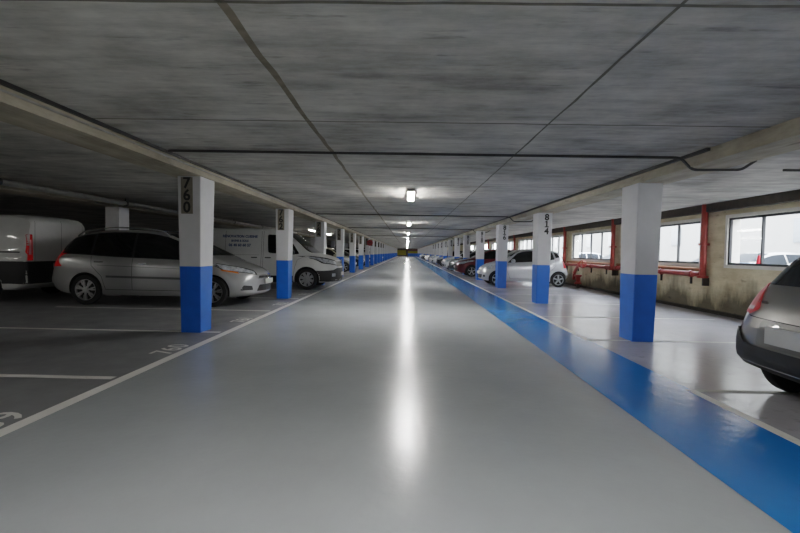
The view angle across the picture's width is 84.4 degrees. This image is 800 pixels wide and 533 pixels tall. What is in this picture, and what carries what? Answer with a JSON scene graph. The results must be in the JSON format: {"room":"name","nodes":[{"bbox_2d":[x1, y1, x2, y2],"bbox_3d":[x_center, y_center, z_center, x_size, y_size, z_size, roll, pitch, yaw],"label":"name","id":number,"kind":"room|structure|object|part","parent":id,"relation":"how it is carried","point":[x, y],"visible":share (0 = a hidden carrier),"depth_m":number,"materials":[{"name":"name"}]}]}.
{"room":"parking garage","nodes":[
{"label":"parking garage","id":0,"kind":"room"},
{"bbox_2d":[82,224,348,248],"bbox_3d":[-16.075,-2.471,67.719,0.300,2.950,147.000,1,2,1],"label":"wall","id":1,"kind":"structure","parent":0,"point":[86,226],"depth_m":24.04,"materials":[{"name":"concrete"}]},
{"bbox_2d":[356,248,417,255],"bbox_3d":[-2.810,-4.639,141.121,24.500,2.950,0.330,1,2,1],"label":"wall","id":2,"kind":"structure","parent":0,"point":[400,251],"depth_m":140.89,"materials":[{"name":"paint"}]},
{"bbox_3d":[0.284,-4.454,140.928,3.300,1.600,0.030,1,2,1],"label":"wall panel","id":3,"kind":"part","parent":2,"relation":"part of","materials":[{"name":"yellow paint"}]},
{"bbox_3d":[4.172,-3.734,140.890,3.300,0.900,0.030,1,2,1],"label":"wall panel","id":4,"kind":"part","parent":2,"relation":"part of","materials":[{"name":"blue paint"}]},
{"bbox_2d":[0,256,799,532],"bbox_3d":[-3.852,-0.904,67.576,24.200,0.256,147.000,1,2,1],"label":"floor","id":5,"kind":"structure","parent":0,"point":[398,394],"depth_m":3.35,"materials":[{"name":"grey paint"}]},
{"bbox_2d":[0,215,84,293],"bbox_3d":[-10.661,-0.259,10.638,5.102,1.950,2.437,1,2,1],"label":"van","id":6,"kind":"object","parent":5,"relation":"on","point":[30,246],"visible":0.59,"depth_m":9.81,"materials":[{"name":"white paint"}]},
{"bbox_3d":[-8.963,-0.324,9.683,1.230,0.030,0.009,1,2,0],"label":"slide rail","id":7,"kind":"part","parent":6,"relation":"part of","materials":[{"name":"black plastic"}]},
{"bbox_2d":[25,234,32,260],"bbox_3d":[-8.210,-0.423,9.757,0.058,0.580,0.137,1,2,8],"label":"tail lamp","id":8,"kind":"object","parent":6,"relation":"on","point":[28,237],"depth_m":9.73,"materials":[{"name":"red plastic"}]},
{"bbox_2d":[105,207,128,295],"bbox_3d":[-7.379,-0.396,11.522,0.360,2.280,0.420,1,2,1],"label":"column","id":9,"kind":"structure","parent":5,"relation":"on","point":[114,216],"depth_m":11.29,"materials":[{"name":"white paint"}]},
{"bbox_2d":[52,227,272,306],"bbox_3d":[-5.348,-0.028,10.301,4.620,1.696,2.174,1,2,1],"label":"car","id":10,"kind":"object","parent":5,"relation":"on","point":[134,263],"visible":0.8,"depth_m":9.46,"materials":[{"name":"silver paint"}]},
{"bbox_2d":[54,250,65,265],"bbox_3d":[-7.261,-0.180,9.520,0.564,0.376,0.148,2,2,16],"label":"tail lamp","id":11,"kind":"object","parent":10,"relation":"attached to","point":[61,259],"depth_m":9.48,"materials":[{"name":"red plastic"}]},
{"bbox_3d":[-6.060,-0.759,9.713,2.118,0.221,0.044,1,2,2],"label":"roof rail","id":12,"kind":"part","parent":10,"relation":"part of","materials":[{"name":"silver metal"}]},
{"bbox_2d":[257,283,270,290],"bbox_3d":[-3.120,0.460,10.281,0.106,0.140,0.945,1,2,1],"label":"grille","id":13,"kind":"object","parent":10,"relation":"attached to","point":[260,286],"depth_m":10.02,"materials":[{"name":"black plastic"}]},
{"bbox_3d":[-3.052,0.326,10.276,0.016,0.110,0.520,1,2,1],"label":"number plate","id":14,"kind":"part","parent":10,"relation":"part of","materials":[{"name":"white plastic"}]},
{"bbox_2d":[178,176,214,332],"bbox_3d":[-3.086,-0.172,6.683,0.340,2.300,0.490,1,2,1],"label":"support column","id":15,"kind":"structure","parent":5,"relation":"on","point":[195,193],"depth_m":6.50,"materials":[{"name":"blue paint"}]},
{"bbox_3d":[-3.104,-1.035,6.423,0.170,0.530,0.008,1,3,1],"label":"number plate","id":16,"kind":"part","parent":15,"relation":"part of","materials":[{"name":"grey paint"}]},
{"bbox_2d":[213,228,343,289],"bbox_3d":[-4.492,-0.293,14.986,5.102,1.950,2.437,1,2,1],"label":"van","id":17,"kind":"object","parent":5,"relation":"on","point":[311,267],"visible":0.63,"depth_m":14.08,"materials":[{"name":"white paint"}]},
{"bbox_3d":[-4.518,0.382,14.115,2.367,0.235,0.154,1,2,1],"label":"sill","id":18,"kind":"part","parent":17,"relation":"part of","materials":[{"name":"black plastic"}]},
{"bbox_2d":[276,209,293,298],"bbox_3d":[-3.010,-0.328,11.480,0.340,2.300,0.490,1,2,1],"label":"support column","id":19,"kind":"structure","parent":5,"relation":"on","point":[284,217],"depth_m":11.29,"materials":[{"name":"blue paint"}]},
{"bbox_3d":[-3.028,-1.190,11.220,0.170,0.530,0.008,1,3,1],"label":"number plate","id":20,"kind":"part","parent":19,"relation":"part of","materials":[{"name":"grey paint"}]},
{"bbox_2d":[310,238,314,246],"bbox_3d":[-6.998,-1.174,35.506,0.360,2.280,0.420,1,2,1],"label":"column","id":21,"kind":"structure","parent":5,"relation":"on","point":[312,240],"depth_m":35.27,"materials":[{"name":"white paint"}]},
{"bbox_2d":[315,222,326,284],"bbox_3d":[-2.933,-0.484,16.277,0.340,2.300,0.490,1,2,1],"label":"support column","id":22,"kind":"structure","parent":5,"relation":"on","point":[320,227],"depth_m":16.04,"materials":[{"name":"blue paint"}]},
{"bbox_3d":[-2.952,-1.346,16.017,0.170,0.530,0.008,1,3,1],"label":"number plate","id":23,"kind":"part","parent":22,"relation":"part of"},
{"bbox_2d":[314,247,356,271],"bbox_3d":[-4.434,-0.452,27.273,3.468,1.465,1.964,1,2,1],"label":"hatchback","id":24,"kind":"object","parent":5,"relation":"on","point":[329,251],"visible":0.29,"depth_m":26.56,"materials":[{"name":"beige paint"}]},
{"bbox_2d":[336,229,344,276],"bbox_3d":[-2.857,-0.639,21.073,0.340,2.300,0.490,1,2,1],"label":"support column","id":25,"kind":"structure","parent":5,"relation":"on","point":[340,233],"depth_m":20.85,"materials":[{"name":"blue paint"}]},
{"bbox_3d":[-2.876,-1.502,20.814,0.170,0.530,0.008,1,3,1],"label":"number plate","id":26,"kind":"part","parent":25,"relation":"part of","materials":[{"name":"paint"}]},
{"bbox_2d":[327,247,363,266],"bbox_3d":[-4.626,-0.639,31.974,4.002,1.525,2.087,1,2,1],"label":"hatchback","id":27,"kind":"object","parent":5,"relation":"on","point":[345,252],"visible":0.14,"depth_m":31.27,"materials":[{"name":"paint"}]},
{"bbox_2d":[349,233,355,272],"bbox_3d":[-2.781,-0.795,25.870,0.340,2.300,0.490,1,2,1],"label":"support column","id":28,"kind":"structure","parent":5,"relation":"on","point":[352,236],"depth_m":25.68,"materials":[{"name":"blue paint"}]},
{"bbox_2d":[344,249,369,265],"bbox_3d":[-4.282,-0.763,36.867,3.468,1.465,1.964,1,2,1],"label":"hatchback","id":29,"kind":"object","parent":5,"relation":"on","point":[346,250],"visible":0.16,"depth_m":36.24,"materials":[{"name":"white paint"}]},
{"bbox_2d":[359,236,363,268],"bbox_3d":[-2.705,-0.950,30.667,0.340,2.300,0.490,1,2,1],"label":"support column","id":30,"kind":"structure","parent":5,"relation":"on","point":[361,238],"depth_m":30.47,"materials":[{"name":"blue paint"}]},
{"bbox_2d":[365,238,369,266],"bbox_3d":[-2.629,-1.106,35.464,0.340,2.300,0.490,1,2,1],"label":"support column","id":31,"kind":"structure","parent":5,"relation":"on","point":[367,247],"depth_m":35.27,"materials":[{"name":"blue paint"}]},
{"bbox_2d":[370,240,373,264],"bbox_3d":[-2.553,-1.261,40.261,0.340,2.300,0.490,1,2,1],"label":"support column","id":32,"kind":"structure","parent":5,"relation":"on","point":[372,245],"depth_m":40.06,"materials":[{"name":"blue paint"}]},
{"bbox_2d":[374,241,377,263],"bbox_3d":[-2.477,-1.417,45.058,0.340,2.300,0.490,1,2,1],"label":"support column","id":33,"kind":"structure","parent":5,"relation":"on","point":[375,242],"depth_m":44.87,"materials":[{"name":"blue paint"}]},
{"bbox_2d":[377,242,380,262],"bbox_3d":[-2.400,-1.572,49.855,0.340,2.300,0.490,1,2,1],"label":"support column","id":34,"kind":"structure","parent":5,"relation":"on","point":[379,243],"depth_m":49.66,"materials":[{"name":"blue paint"}]},
{"bbox_2d":[380,243,382,261],"bbox_3d":[-2.324,-1.728,54.652,0.340,2.300,0.490,1,2,1],"label":"support column","id":35,"kind":"structure","parent":5,"relation":"on","point":[381,245],"depth_m":54.45,"materials":[{"name":"blue paint"}]},
{"bbox_2d":[382,244,384,260],"bbox_3d":[-2.248,-1.883,59.449,0.340,2.300,0.490,1,2,1],"label":"support column","id":36,"kind":"structure","parent":5,"relation":"on","point":[383,244],"depth_m":59.25,"materials":[{"name":"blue paint"}]},
{"bbox_2d":[386,245,387,259],"bbox_3d":[-2.096,-2.195,69.047,0.340,2.300,0.480,1,2,1],"label":"support column","id":37,"kind":"structure","parent":5,"relation":"on","point":[386,245],"depth_m":68.83,"materials":[{"name":"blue paint"}]},
{"bbox_2d":[436,243,438,263],"bbox_3d":[4.263,-1.453,49.766,0.350,2.300,0.504,1,2,1],"label":"support column","id":38,"kind":"structure","parent":5,"relation":"on","point":[437,244],"depth_m":49.53,"materials":[{"name":"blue paint"}]},
{"bbox_2d":[439,242,442,256],"bbox_3d":[4.187,-1.297,44.969,0.350,2.300,0.504,1,2,1],"label":"support column","id":39,"kind":"structure","parent":5,"relation":"on","point":[440,243],"depth_m":44.73,"materials":[{"name":"blue paint"}]},
{"bbox_2d":[432,250,453,262],"bbox_3d":[5.376,-0.939,46.515,4.002,1.525,2.087,1,2,1],"label":"hatchback","id":40,"kind":"object","parent":5,"relation":"on","point":[435,257],"visible":0.12,"depth_m":45.91,"materials":[{"name":"silver paint"}]},
{"bbox_2d":[443,241,447,258],"bbox_3d":[4.111,-1.142,40.172,0.350,2.300,0.504,1,2,1],"label":"support column","id":41,"kind":"structure","parent":5,"relation":"on","point":[444,242],"depth_m":39.94,"materials":[{"name":"blue paint"}]},
{"bbox_2d":[436,251,461,265],"bbox_3d":[5.122,-0.747,41.422,3.468,1.465,1.964,1,2,1],"label":"hatchback","id":42,"kind":"object","parent":5,"relation":"on","point":[438,260],"visible":0.24,"depth_m":40.82,"materials":[{"name":"paint"}]},
{"bbox_2d":[448,240,452,256],"bbox_3d":[4.035,-0.986,35.375,0.350,2.300,0.504,1,2,1],"label":"support column","id":43,"kind":"structure","parent":5,"relation":"on","point":[450,242],"depth_m":35.14,"materials":[{"name":"blue paint"}]},
{"bbox_2d":[454,238,459,258],"bbox_3d":[3.958,-0.831,30.578,0.350,2.300,0.504,1,2,1],"label":"support column","id":44,"kind":"structure","parent":5,"relation":"on","point":[457,240],"depth_m":30.34,"materials":[{"name":"blue paint"}]},
{"bbox_2d":[442,250,474,270],"bbox_3d":[4.806,-0.439,31.830,3.468,1.465,1.964,1,2,1],"label":"hatchback","id":45,"kind":"object","parent":5,"relation":"on","point":[445,262],"visible":0.27,"depth_m":31.25,"materials":[{"name":"white paint"}]},
{"bbox_2d":[463,235,469,274],"bbox_3d":[3.882,-0.675,25.782,0.350,2.300,0.504,1,2,1],"label":"support column","id":46,"kind":"structure","parent":5,"relation":"on","point":[466,238],"depth_m":25.55,"materials":[{"name":"blue paint"}]},
{"bbox_2d":[448,249,488,273],"bbox_3d":[5.014,-0.325,27.528,4.002,1.525,2.087,1,2,1],"label":"hatchback","id":47,"kind":"object","parent":5,"relation":"on","point":[451,263],"visible":0.16,"depth_m":26.98,"materials":[{"name":"paint"}]},
{"bbox_2d":[475,231,484,279],"bbox_3d":[3.806,-0.520,20.985,0.350,2.300,0.504,1,2,1],"label":"support column","id":48,"kind":"structure","parent":5,"relation":"on","point":[480,235],"depth_m":20.76,"materials":[{"name":"blue paint"}]},
{"bbox_2d":[454,249,514,276],"bbox_3d":[4.969,-0.214,24.130,4.002,1.525,2.087,1,2,1],"label":"hatchback","id":49,"kind":"object","parent":5,"relation":"on","point":[467,266],"visible":0.38,"depth_m":23.39,"materials":[{"name":"red paint"}]},
{"bbox_2d":[495,225,508,287],"bbox_3d":[3.730,-0.364,16.188,0.350,2.300,0.504,1,2,1],"label":"support column","id":50,"kind":"structure","parent":5,"relation":"on","point":[501,230],"depth_m":15.98,"materials":[{"name":"blue paint"}]},
{"bbox_2d":[477,249,566,286],"bbox_3d":[4.880,0.023,17.745,3.468,1.465,1.964,1,2,1],"label":"hatchback","id":51,"kind":"object","parent":5,"relation":"on","point":[519,262],"visible":0.62,"depth_m":16.99,"materials":[{"name":"silver paint"}]},
{"bbox_2d":[532,213,552,303],"bbox_3d":[3.654,-0.208,11.391,0.350,2.300,0.504,1,2,1],"label":"support column","id":52,"kind":"structure","parent":5,"relation":"on","point":[542,222],"depth_m":11.19,"materials":[{"name":"blue paint"}]},
{"bbox_2d":[572,260,585,287],"bbox_3d":[6.852,0.284,16.891,0.297,1.068,1.041,1,2,9],"label":"valve assembly","id":53,"kind":"object","parent":5,"relation":"on","point":[582,265],"visible":1,"depth_m":16.85,"materials":[{"name":"red paint"}]},
{"bbox_2d":[619,183,662,341],"bbox_3d":[3.578,-0.053,6.596,0.350,2.300,0.500,1,2,1],"label":"support column","id":54,"kind":"structure","parent":5,"relation":"on","point":[641,202],"depth_m":6.41,"materials":[{"name":"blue paint"}]},
{"bbox_2d":[736,257,799,392],"bbox_3d":[5.008,0.467,3.308,4.002,1.525,2.087,1,2,1],"label":"hatchback","id":55,"kind":"object","parent":5,"relation":"on","point":[768,336],"visible":1,"depth_m":3.69,"materials":[{"name":"grey paint"}]},
{"bbox_2d":[747,282,770,312],"bbox_3d":[3.293,0.279,4.049,0.492,0.285,0.164,0,2,-35],"label":"tail lamp","id":56,"kind":"object","parent":55,"relation":"attached to","point":[758,303],"depth_m":3.91,"materials":[{"name":"red plastic"}]},
{"bbox_3d":[3.014,0.574,3.343,0.016,0.140,0.600,1,2,1],"label":"number plate","id":57,"kind":"part","parent":55,"relation":"part of","materials":[{"name":"white plastic"}]},
{"bbox_2d":[0,0,799,248],"bbox_3d":[-3.805,-3.598,67.488,24.200,0.253,147.000,1,2,1],"label":"ceiling","id":58,"kind":"structure","parent":0,"point":[679,78],"depth_m":3.41,"materials":[{"name":"concrete"}]},
{"bbox_2d":[0,178,348,242],"bbox_3d":[-6.500,-2.106,27.052,0.132,0.186,66.000,1,2,1],"label":"ceiling pipe","id":59,"kind":"object","parent":58,"relation":"attached to","point":[4,182],"visible":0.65,"depth_m":9.81,"materials":[{"name":"grey metal"}]},
{"bbox_2d":[0,185,364,245],"bbox_3d":[-6.533,-3.444,67.536,0.550,0.180,147.000,1,2,1],"label":"ceiling beam","id":60,"kind":"structure","parent":58,"relation":"attached to","point":[6,189],"depth_m":10.35,"materials":[{"name":"concrete"}]},
{"bbox_2d":[0,79,388,244],"bbox_3d":[-2.285,-2.572,41.980,0.035,0.079,96.000,1,2,1],"label":"conduit","id":61,"kind":"object","parent":58,"relation":"attached to","point":[2,82],"visible":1,"depth_m":4.47,"materials":[{"name":"grey metal"}]},
{"bbox_2d":[0,85,397,248],"bbox_3d":[-2.134,-3.375,67.468,0.470,0.160,147.000,1,2,1],"label":"ceiling beam","id":62,"kind":"structure","parent":58,"relation":"attached to","point":[15,111],"depth_m":4.60,"materials":[{"name":"concrete"}]},
{"bbox_2d":[407,188,414,200],"bbox_3d":[0.223,-1.446,8.955,0.150,0.088,1.320,1,2,1],"label":"ceiling lamp","id":63,"kind":"object","parent":58,"relation":"attached to","point":[410,192],"visible":1,"depth_m":8.50,"materials":[{"name":"white plastic"}]},
{"bbox_2d":[408,192,413,200],"bbox_3d":[0.223,-1.418,8.956,0.120,0.033,1.200,1,2,1],"label":"diffuser","id":64,"kind":"object","parent":63,"relation":"attached to","point":[410,194],"depth_m":8.80,"materials":[{"name":"white plastic"}]},
{"bbox_2d":[367,235,461,238],"bbox_3d":[1.085,-2.116,31.937,6.993,0.170,0.363,1,2,4],"label":"conduit","id":65,"kind":"object","parent":58,"relation":"attached to","point":[367,235],"visible":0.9,"depth_m":31.92,"materials":[{"name":"metal"}]},
{"bbox_2d":[348,227,490,232],"bbox_3d":[0.920,-1.779,21.544,6.993,0.170,0.363,1,2,4],"label":"conduit","id":66,"kind":"object","parent":58,"relation":"attached to","point":[348,227],"visible":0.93,"depth_m":21.53,"materials":[{"name":"metal"}]},
{"bbox_2d":[316,213,532,221],"bbox_3d":[0.797,-1.530,13.849,6.993,0.170,0.363,1,2,4],"label":"conduit","id":67,"kind":"object","parent":58,"relation":"attached to","point":[316,213],"visible":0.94,"depth_m":13.83,"materials":[{"name":"grey metal"}]},
{"bbox_2d":[167,149,756,170],"bbox_3d":[0.660,-1.249,5.205,6.993,0.170,0.363,1,2,4],"label":"conduit","id":68,"kind":"object","parent":58,"relation":"attached to","point":[170,151],"visible":0.99,"depth_m":5.19,"materials":[{"name":"grey metal"}]},
{"bbox_2d":[423,147,710,246],"bbox_3d":[4.041,-2.659,47.331,0.038,0.033,85.100,1,2,1],"label":"conduit","id":69,"kind":"object","parent":58,"relation":"attached to","point":[707,149],"visible":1,"depth_m":6.82,"materials":[{"name":"grey metal"}]},
{"bbox_2d":[418,117,799,248],"bbox_3d":[4.605,-3.253,67.365,0.450,0.160,147.000,1,2,1],"label":"ceiling beam","id":70,"kind":"structure","parent":58,"relation":"attached to","point":[784,137],"depth_m":5.04,"materials":[{"name":"concrete"}]},
{"bbox_2d":[782,169,799,171],"bbox_3d":[5.964,-1.268,5.868,1.700,0.030,0.032,1,2,1],"label":"ceiling pipe","id":71,"kind":"object","parent":58,"relation":"attached to","point":[786,170],"visible":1,"depth_m":5.87,"materials":[{"name":"black metal"}]},
{"bbox_2d":[447,201,799,315],"bbox_3d":[8.108,-2.011,67.350,0.280,2.900,147.000,1,2,1],"label":"wall","id":72,"kind":"structure","parent":0,"point":[729,290],"depth_m":10.01,"materials":[{"name":"concrete"}]},
{"bbox_2d":[512,235,515,249],"bbox_3d":[7.252,-1.127,29.921,0.255,1.850,4.393,1,2,1],"label":"pipe","id":73,"kind":"object","parent":72,"relation":"attached to","point":[514,239],"visible":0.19,"depth_m":27.79,"materials":[{"name":"red paint"}]},
{"bbox_2d":[518,238,532,249],"bbox_3d":[7.431,-1.054,25.495,0.280,1.140,3.700,1,2,1],"label":"window","id":74,"kind":"structure","parent":72,"relation":"in","point":[520,241],"depth_m":26.56,"materials":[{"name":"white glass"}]},
{"bbox_2d":[551,234,562,257],"bbox_3d":[7.360,-0.910,21.047,0.280,1.140,3.700,1,2,1],"label":"window","id":75,"kind":"structure","parent":72,"relation":"in","point":[560,235],"depth_m":20.15,"materials":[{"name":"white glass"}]},
{"bbox_2d":[562,227,566,262],"bbox_3d":[7.111,-0.838,21.027,0.255,1.850,4.393,1,2,1],"label":"pipe","id":76,"kind":"object","parent":72,"relation":"attached to","point":[564,247],"visible":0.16,"depth_m":18.89,"materials":[{"name":"red metal"}]},
{"bbox_2d":[564,219,616,275],"bbox_3d":[7.040,-0.694,16.580,0.255,1.850,4.393,1,2,1],"label":"pipe","id":77,"kind":"object","parent":72,"relation":"attached to","point":[612,247],"visible":0.91,"depth_m":14.51,"materials":[{"name":"red metal"}]},
{"bbox_2d":[571,229,610,261],"bbox_3d":[7.290,-0.766,16.600,0.280,1.140,3.700,1,2,1],"label":"window","id":78,"kind":"structure","parent":72,"relation":"in","point":[575,236],"depth_m":17.33,"materials":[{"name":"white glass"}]},
{"bbox_2d":[447,189,799,246],"bbox_3d":[7.908,-3.174,67.316,0.160,0.180,147.000,1,2,1],"label":"trim","id":79,"kind":"structure","parent":72,"relation":"attached to","point":[794,195],"depth_m":9.70,"materials":[{"name":"metal"}]},
{"bbox_2d":[565,282,744,319],"bbox_3d":[7.898,-0.850,67.391,0.100,0.070,147.000,1,2,1],"label":"trim","id":80,"kind":"structure","parent":72,"relation":"attached to","point":[741,317],"depth_m":10.71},
{"bbox_2d":[613,204,709,285],"bbox_3d":[6.970,-0.550,12.133,0.255,1.850,4.393,1,2,1],"label":"pipe","id":81,"kind":"object","parent":72,"relation":"attached to","point":[701,273],"visible":0.85,"depth_m":10.05,"materials":[{"name":"red metal"}]},
{"bbox_2d":[658,218,700,266],"bbox_3d":[7.219,-0.621,12.153,0.280,1.140,3.700,1,2,1],"label":"window","id":82,"kind":"structure","parent":72,"relation":"in","point":[690,221],"depth_m":11.24,"materials":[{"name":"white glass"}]},
{"bbox_2d":[724,207,799,270],"bbox_3d":[7.148,-0.477,7.706,0.280,1.140,3.700,1,2,1],"label":"window","id":83,"kind":"structure","parent":72,"relation":"in","point":[733,222],"depth_m":9.09,"materials":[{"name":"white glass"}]},
{"label":"outside","id":84,"kind":"structure","parent":0,"visible":0},
{"bbox_3d":[27.113,0.768,34.617,38.820,0.250,110.000,1,2,1],"label":"ground","id":85,"kind":"structure","parent":84,"visible":0},
{"bbox_2d":[579,252,603,257],"bbox_3d":[12.454,-0.252,30.814,4.002,1.525,2.087,1,2,1],"label":"hatchback","id":86,"kind":"object","parent":85,"relation":"on","point":[585,254],"visible":0.09,"depth_m":30.13,"materials":[{"name":"silver paint"}]},
{"bbox_2d":[508,214,799,260],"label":"windows","id":87,"kind":"structure","parent":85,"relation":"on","point":[782,234],"depth_m":28.94,"materials":[{"name":"glass"}]},
{"bbox_2d":[756,253,759,263],"bbox_3d":[7.240,-0.144,8.886,0.150,0.260,0.150,1,2,1],"label":"traffic cone","id":88,"kind":"object","parent":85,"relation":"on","point":[758,256],"visible":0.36,"depth_m":8.87,"materials":[{"name":"red plastic"}]},
{"bbox_2d":[739,252,799,264],"bbox_3d":[11.489,0.277,14.136,4.002,1.525,2.087,1,2,1],"label":"hatchback","id":89,"kind":"object","parent":85,"relation":"on","point":[784,258],"visible":0.14,"depth_m":13.51,"materials":[{"name":"grey paint"}]}
]}

